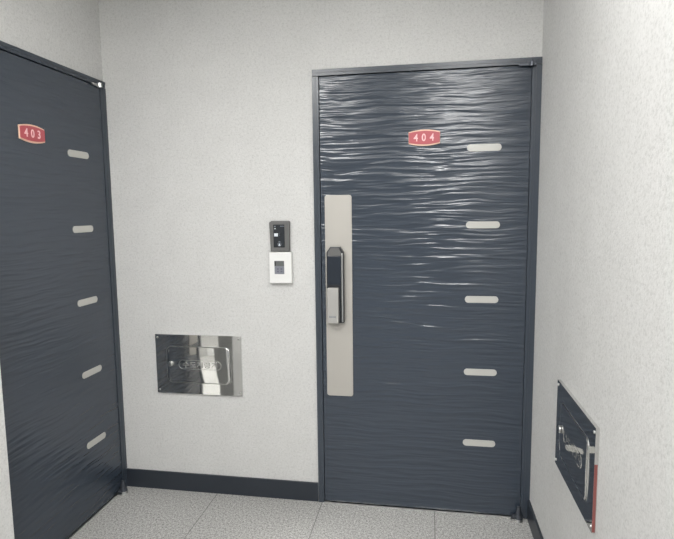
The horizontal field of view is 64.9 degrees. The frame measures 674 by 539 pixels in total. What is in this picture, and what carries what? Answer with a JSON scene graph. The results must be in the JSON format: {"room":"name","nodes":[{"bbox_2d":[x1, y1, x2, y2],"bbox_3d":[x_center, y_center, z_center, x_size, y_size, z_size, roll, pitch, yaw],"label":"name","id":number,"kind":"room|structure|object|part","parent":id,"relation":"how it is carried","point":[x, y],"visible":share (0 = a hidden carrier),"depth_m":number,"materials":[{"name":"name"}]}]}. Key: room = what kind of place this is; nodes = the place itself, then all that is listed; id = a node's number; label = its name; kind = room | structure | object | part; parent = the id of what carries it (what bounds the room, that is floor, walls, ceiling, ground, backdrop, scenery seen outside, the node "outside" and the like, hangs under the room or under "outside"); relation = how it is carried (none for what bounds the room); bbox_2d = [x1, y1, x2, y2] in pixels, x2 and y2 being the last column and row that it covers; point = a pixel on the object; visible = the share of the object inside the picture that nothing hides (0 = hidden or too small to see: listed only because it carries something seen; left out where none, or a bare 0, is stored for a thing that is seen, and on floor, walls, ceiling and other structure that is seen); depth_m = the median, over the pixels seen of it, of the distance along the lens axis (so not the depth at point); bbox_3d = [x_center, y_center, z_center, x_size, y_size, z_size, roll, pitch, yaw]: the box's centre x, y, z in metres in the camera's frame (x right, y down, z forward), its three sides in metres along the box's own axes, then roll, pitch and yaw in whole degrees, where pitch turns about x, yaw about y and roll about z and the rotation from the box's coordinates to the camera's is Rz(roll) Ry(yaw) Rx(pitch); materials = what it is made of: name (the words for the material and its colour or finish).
{"room":"apartment hallway","nodes":[
{"label":"apartment hallway","id":0,"kind":"room"},
{"bbox_2d":[0,369,13,538],"bbox_3d":[-1.360,0.122,0.433,0.105,2.620,2.564,0,6,10],"label":"wall partition","id":1,"kind":"structure","parent":0,"point":[6,517],"depth_m":1.74,"materials":[{"name":"white paint"}]},
{"bbox_2d":[0,0,102,80],"bbox_3d":[-1.321,-0.075,2.241,0.150,2.620,1.036,0,6,10],"label":"wall","id":2,"kind":"structure","parent":0,"point":[66,33],"depth_m":2.33,"materials":[{"name":"white paint"}]},
{"bbox_2d":[0,41,127,538],"bbox_3d":[-1.254,0.174,2.265,0.148,2.119,1.020,0,6,10],"label":"door","id":3,"kind":"structure","parent":2,"relation":"in","point":[60,353],"depth_m":2.32,"materials":[{"name":"grey metal"}]},
{"bbox_3d":[-1.246,-0.554,2.163,0.007,0.073,0.141,0,6,10],"label":"number plate","id":4,"kind":"part","parent":3,"relation":"part of","materials":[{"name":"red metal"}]},
{"bbox_2d":[71,486,532,538],"bbox_3d":[-0.820,1.413,1.089,3.240,0.100,3.750,0,6,10],"label":"floor","id":5,"kind":"structure","parent":0,"point":[141,513],"depth_m":2.52,"materials":[{"name":"tile"}]},
{"bbox_2d":[98,0,543,500],"bbox_3d":[-0.118,-0.132,2.636,2.390,2.620,0.150,0,6,10],"label":"wall","id":6,"kind":"structure","parent":0,"point":[209,102],"depth_m":2.61,"materials":[{"name":"white paint"}]},
{"bbox_2d":[155,334,242,395],"bbox_3d":[-0.711,0.490,2.716,0.463,0.310,0.024,0,6,10],"label":"access hatch","id":7,"kind":"object","parent":6,"relation":"attached to","point":[192,364],"visible":1,"depth_m":2.71,"materials":[{"name":"silver metal"}]},
{"bbox_2d":[126,468,317,501],"bbox_3d":[-0.621,1.127,2.779,1.066,0.098,0.010,0,6,10],"label":"baseboard","id":8,"kind":"structure","parent":6,"relation":"attached to","point":[195,482],"depth_m":2.77,"materials":[{"name":"grey stone"}]},
{"bbox_2d":[269,221,289,251],"bbox_3d":[-0.278,-0.162,2.571,0.100,0.148,0.023,0,6,10],"label":"intercom panel","id":9,"kind":"object","parent":6,"relation":"attached to","point":[279,230],"visible":1,"depth_m":2.56,"materials":[{"name":"grey plastic"}]},
{"bbox_3d":[-0.280,-0.162,2.561,0.056,0.110,0.002,0,6,10],"label":"glass","id":10,"kind":"part","parent":9,"relation":"part of","materials":[{"name":"black glass"}]},
{"bbox_2d":[269,252,292,282],"bbox_3d":[-0.273,-0.009,2.585,0.112,0.152,0.028,0,6,10],"label":"display box","id":11,"kind":"object","parent":6,"relation":"attached to","point":[280,263],"visible":1,"depth_m":2.57,"materials":[{"name":"white plastic"}]},
{"bbox_2d":[312,57,542,522],"bbox_3d":[0.402,0.128,2.511,1.020,2.119,0.148,0,6,10],"label":"door","id":12,"kind":"structure","parent":6,"relation":"in","point":[426,175],"depth_m":2.48,"materials":[{"name":"grey metal"}]},
{"bbox_3d":[-0.018,0.172,2.526,0.054,0.171,0.026,0,6,10],"label":"lock lever","id":13,"kind":"part","parent":12,"relation":"part of","materials":[{"name":"silver metal"}]},
{"bbox_3d":[-0.013,0.005,2.519,0.063,0.136,0.002,0,6,10],"label":"touch panel","id":14,"kind":"part","parent":12,"relation":"part of","materials":[{"name":"black glass"}]},
{"bbox_3d":[0.010,0.135,2.559,0.130,0.981,0.005,0,6,10],"label":"handle plate","id":15,"kind":"part","parent":12,"relation":"part of","materials":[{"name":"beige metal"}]},
{"bbox_3d":[0.025,0.088,2.520,0.008,0.331,0.005,0,6,10],"label":"edge rail","id":16,"kind":"part","parent":12,"relation":"part of","materials":[{"name":"silver metal"}]},
{"bbox_3d":[0.397,-0.600,2.411,0.141,0.073,0.007,0,6,10],"label":"number plate","id":17,"kind":"part","parent":12,"relation":"part of","materials":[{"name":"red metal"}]},
{"bbox_2d":[530,0,673,538],"bbox_3d":[0.675,0.079,0.612,0.150,2.620,3.600,0,6,10],"label":"wall","id":18,"kind":"structure","parent":0,"point":[604,301],"depth_m":1.44,"materials":[{"name":"white paint"}]},
{"bbox_2d":[527,500,543,538],"bbox_3d":[0.609,1.333,0.753,0.010,0.098,3.584,0,6,10],"label":"baseboard","id":19,"kind":"structure","parent":18,"relation":"attached to","point":[534,526],"depth_m":2.37,"materials":[{"name":"grey stone"}]},
{"bbox_2d":[555,379,599,533],"bbox_3d":[0.774,0.586,1.743,0.024,0.318,0.450,0,6,10],"label":"access hatch","id":20,"kind":"object","parent":18,"relation":"attached to","point":[577,434],"visible":1,"depth_m":1.67,"materials":[{"name":"silver metal"}]}
]}

